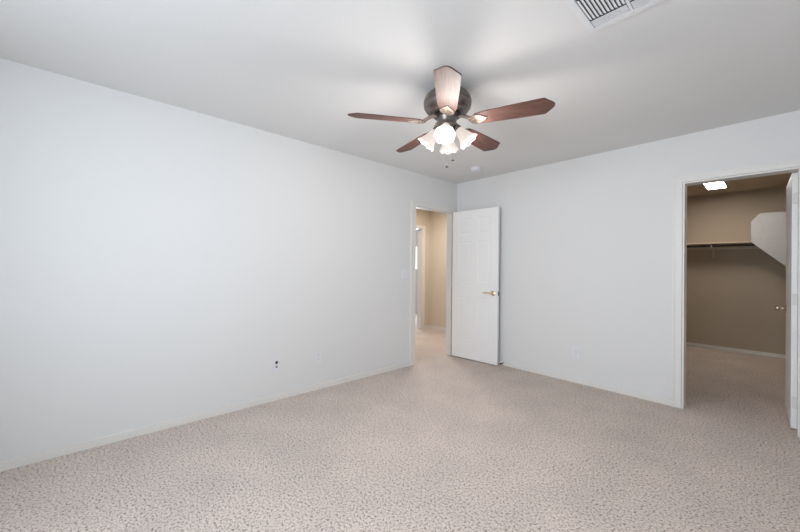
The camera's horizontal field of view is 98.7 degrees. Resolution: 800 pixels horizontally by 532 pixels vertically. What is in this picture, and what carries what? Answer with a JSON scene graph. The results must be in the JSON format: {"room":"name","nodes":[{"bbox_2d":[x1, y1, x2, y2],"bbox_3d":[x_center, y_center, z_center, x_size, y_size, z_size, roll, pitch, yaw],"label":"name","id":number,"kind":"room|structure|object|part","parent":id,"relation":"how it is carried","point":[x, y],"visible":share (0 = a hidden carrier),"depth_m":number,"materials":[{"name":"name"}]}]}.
{"room":"empty bedroom","nodes":[
{"label":"empty bedroom","id":0,"kind":"room"},
{"bbox_2d":[0,58,456,461],"bbox_3d":[-1.172,0.010,3.146,5.350,2.440,0.036,1,0,-43],"label":"wall","id":1,"kind":"structure","parent":0,"point":[157,259],"depth_m":2.59,"materials":[{"name":"white paint"}]},
{"bbox_2d":[0,361,409,471],"bbox_3d":[-1.112,1.205,3.173,5.200,0.052,0.012,1,0,-43],"label":"baseboard","id":2,"kind":"structure","parent":1,"relation":"attached to","point":[30,459],"depth_m":2.59,"materials":[{"name":"paint"}]},
{"bbox_2d":[272,358,279,371],"bbox_3d":[-1.131,0.905,3.151,0.072,0.116,0.018,1,0,-43],"label":"cable wall plate","id":3,"kind":"object","parent":1,"relation":"attached to","point":[275,362],"visible":1,"depth_m":3.15,"materials":[{"name":"white plastic"}]},
{"bbox_2d":[315,351,321,363],"bbox_3d":[-0.819,0.913,3.443,0.072,0.116,0.009,1,0,-43],"label":"power outlet","id":4,"kind":"object","parent":1,"relation":"attached to","point":[318,354],"visible":1,"depth_m":3.44,"materials":[{"name":"white plastic"}]},
{"bbox_2d":[401,269,408,278],"bbox_3d":[0.064,0.098,4.248,0.116,0.116,0.012,1,0,-43],"label":"light switch","id":5,"kind":"object","parent":1,"relation":"attached to","point":[404,272],"visible":1,"depth_m":4.25,"materials":[{"name":"white plastic"}]},
{"bbox_2d":[409,200,455,365],"bbox_3d":[0.433,0.217,4.632,0.879,2.072,0.093,1,0,-43],"label":"trim","id":6,"kind":"structure","parent":1,"relation":"attached to","point":[415,205],"depth_m":4.56,"materials":[{"name":"paint"}]},
{"bbox_2d":[0,312,799,531],"bbox_3d":[0.169,1.299,4.290,9.200,0.100,7.900,1,0,-43],"label":"floor","id":7,"kind":"structure","parent":0,"point":[442,442],"depth_m":2.15,"materials":[{"name":"carpet"}]},
{"bbox_2d":[0,0,799,196],"bbox_3d":[1.422,-1.245,2.862,8.860,0.120,3.920,1,0,-43],"label":"ceiling","id":8,"kind":"structure","parent":0,"point":[295,69],"depth_m":2.05,"materials":[{"name":"paint"}]},
{"bbox_2d":[348,65,554,167],"bbox_3d":[0.342,-0.929,2.345,1.220,0.539,1.256,1,0,-43],"label":"ceiling fan","id":9,"kind":"object","parent":8,"relation":"hanging from","point":[448,102],"visible":1,"depth_m":2.19,"materials":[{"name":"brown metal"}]},
{"bbox_3d":[-0.094,-0.960,2.228,0.485,0.007,0.145,1,13,-10],"label":"blade","id":10,"kind":"part","parent":9,"relation":"part of","materials":[{"name":"brown wood"}]},
{"bbox_3d":[0.118,-0.955,2.671,0.145,0.007,0.485,-14,7,-28],"label":"blade","id":11,"kind":"part","parent":9,"relation":"part of","materials":[{"name":"brown wood"}]},
{"bbox_3d":[0.209,-0.867,2.328,0.139,0.117,0.139,40,8,11],"label":"lamp shade","id":12,"kind":"part","parent":9,"relation":"part of","materials":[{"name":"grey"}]},
{"bbox_3d":[0.290,-0.867,2.197,0.139,0.117,0.139,1,-39,13],"label":"lamp shade","id":13,"kind":"part","parent":9,"relation":"part of","materials":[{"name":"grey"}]},
{"bbox_3d":[0.292,-0.875,2.203,0.052,0.081,0.052,1,-39,13],"label":"bulb","id":14,"kind":"part","parent":9,"relation":"part of","materials":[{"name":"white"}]},
{"bbox_3d":[0.261,-0.957,1.890,0.145,0.007,0.485,14,1,8],"label":"blade","id":15,"kind":"part","parent":9,"relation":"part of","materials":[{"name":"brown wood"}]},
{"bbox_3d":[0.341,-0.865,2.409,0.139,0.117,0.139,1,39,13],"label":"lamp shade","id":16,"kind":"part","parent":9,"relation":"part of","materials":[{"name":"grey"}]},
{"bbox_3d":[0.421,-0.865,2.278,0.139,0.117,0.139,-39,-9,10],"label":"lamp shade","id":17,"kind":"part","parent":9,"relation":"part of","materials":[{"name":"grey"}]},
{"bbox_3d":[0.604,-0.951,2.606,0.145,0.007,0.485,-17,-12,42],"label":"blade","id":18,"kind":"part","parent":9,"relation":"part of","materials":[{"name":"brown wood"}]},
{"bbox_3d":[0.693,-0.952,2.123,0.485,0.007,0.145,0,-13,26],"label":"blade","id":19,"kind":"part","parent":9,"relation":"part of","materials":[{"name":"brown wood"}]},
{"bbox_2d":[471,166,480,171],"bbox_3d":[0.917,-1.165,4.152,0.126,0.038,0.126,1,0,-43],"label":"smoke detector","id":20,"kind":"object","parent":8,"relation":"attached to","point":[474,169],"visible":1,"depth_m":4.11,"materials":[{"name":"white plastic"}]},
{"bbox_2d":[564,0,664,33],"bbox_3d":[0.963,-1.191,1.491,0.380,0.009,0.380,1,0,-43],"label":"ceiling vent","id":21,"kind":"object","parent":8,"relation":"in","point":[595,15],"visible":1,"depth_m":1.60,"materials":[{"name":"metal"}]},
{"bbox_2d":[703,181,727,189],"bbox_3d":[4.283,-1.125,4.675,0.640,0.045,0.220,1,0,-43],"label":"closet light","id":22,"kind":"object","parent":8,"relation":"attached to","point":[724,184],"visible":0.56,"depth_m":4.71,"materials":[{"name":"white plastic"}]},
{"bbox_2d":[415,229,417,311],"bbox_3d":[-0.523,0.042,8.686,3.700,2.440,0.120,1,0,-43],"label":"wall","id":23,"kind":"structure","parent":0,"point":[416,229],"depth_m":9.51,"materials":[{"name":"grey paint"}]},
{"bbox_2d":[416,245,417,270],"bbox_3d":[0.065,-0.230,9.217,1.180,0.720,0.050,1,0,-43],"label":"window","id":24,"kind":"structure","parent":23,"relation":"in","point":[416,245],"depth_m":9.57,"materials":[{"name":"paint"}]},
{"bbox_2d":[416,209,429,325],"bbox_3d":[-0.489,0.030,6.076,3.120,2.440,0.050,1,0,-43],"label":"wall","id":25,"kind":"structure","parent":0,"point":[422,216],"depth_m":6.99,"materials":[{"name":"beige paint"}]},
{"bbox_2d":[416,225,424,328],"bbox_3d":[0.095,0.221,6.635,0.990,2.075,0.121,1,0,-43],"label":"trim","id":26,"kind":"structure","parent":25,"relation":"attached to","point":[421,229],"depth_m":6.91,"materials":[{"name":"paint"}]},
{"bbox_2d":[424,325,445,330],"bbox_3d":[0.063,1.227,5.457,2.920,0.052,1.618,1,0,-43],"label":"baseboard","id":27,"kind":"structure","parent":25,"relation":"attached to","point":[427,326],"depth_m":6.89,"materials":[{"name":"paint"}]},
{"bbox_2d":[429,211,446,327],"bbox_3d":[1.187,0.049,6.483,0.100,2.440,1.618,1,0,-43],"label":"wall","id":28,"kind":"structure","parent":0,"point":[438,221],"depth_m":6.87,"materials":[{"name":"beige paint"}]},
{"bbox_2d":[451,207,499,364],"bbox_3d":[0.992,0.249,4.572,0.711,1.995,0.155,0,0,44],"label":"door","id":29,"kind":"structure","parent":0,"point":[475,276],"depth_m":4.53,"materials":[{"name":"paint"}]},
{"bbox_2d":[457,110,799,399],"bbox_3d":[2.122,0.046,3.556,0.058,2.440,3.886,1,0,-43],"label":"wall","id":30,"kind":"structure","parent":0,"point":[585,243],"depth_m":3.55,"materials":[{"name":"white paint"}]},
{"bbox_2d":[572,346,579,357],"bbox_3d":[1.907,0.933,3.726,0.009,0.116,0.072,1,0,-43],"label":"power outlet","id":31,"kind":"object","parent":30,"relation":"attached to","point":[575,350],"visible":1,"depth_m":3.72,"materials":[{"name":"white plastic"}]},
{"bbox_2d":[498,360,670,405],"bbox_3d":[2.045,1.239,3.569,0.012,0.052,3.700,1,0,-43],"label":"baseboard","id":32,"kind":"structure","parent":30,"relation":"attached to","point":[665,401],"depth_m":3.60,"materials":[{"name":"paint"}]},
{"bbox_2d":[671,158,799,436],"bbox_3d":[2.793,0.234,2.850,0.136,2.072,0.831,1,0,-43],"label":"trim","id":33,"kind":"structure","parent":30,"relation":"attached to","point":[679,255],"depth_m":3.06,"materials":[{"name":"paint"}]},
{"bbox_2d":[775,173,797,428],"bbox_3d":[3.297,0.270,2.895,0.666,1.985,0.171,1,0,-44],"label":"door","id":34,"kind":"structure","parent":30,"relation":"in","point":[790,308],"depth_m":2.68,"materials":[{"name":"paint"}]},
{"bbox_3d":[3.448,0.380,3.115,0.066,0.066,0.068,1,0,-44],"label":"knob","id":35,"kind":"part","parent":34,"relation":"part of","materials":[{"name":"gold metal"}]},
{"bbox_3d":[3.297,0.270,2.895,0.645,1.985,0.035,1,0,-44],"label":"panel","id":36,"kind":"part","parent":34,"relation":"part of","materials":[{"name":"paint"}]},
{"bbox_2d":[686,186,786,354],"bbox_3d":[4.868,0.083,5.564,0.100,2.440,2.270,1,0,-43],"label":"wall","id":37,"kind":"structure","parent":0,"point":[733,295],"depth_m":5.24,"materials":[{"name":"paint"}]},
{"bbox_2d":[687,241,759,257],"bbox_3d":[4.713,-0.239,5.420,0.330,0.230,2.070,1,0,-43],"label":"closet shelf","id":38,"kind":"object","parent":37,"relation":"attached to","point":[713,246],"visible":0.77,"depth_m":5.21,"materials":[{"name":"paint"}]},
{"bbox_3d":[4.625,-0.305,5.340,0.033,0.033,2.070,1,0,-43],"label":"hanging rod","id":39,"kind":"part","parent":38,"relation":"part of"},
{"bbox_2d":[686,342,784,358],"bbox_3d":[3.624,1.259,4.428,3.245,0.052,2.070,1,0,-43],"label":"baseboard","id":40,"kind":"structure","parent":37,"relation":"attached to","point":[687,343],"depth_m":5.20,"materials":[{"name":"paint"}]},
{"bbox_2d":[751,211,785,265],"bbox_3d":[5.231,-0.295,4.798,0.410,0.864,0.452,1,0,-43],"label":"gable","id":41,"kind":"object","parent":37,"relation":"attached to","point":[768,230],"visible":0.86,"depth_m":4.68,"materials":[{"name":"white paint"}]}
]}

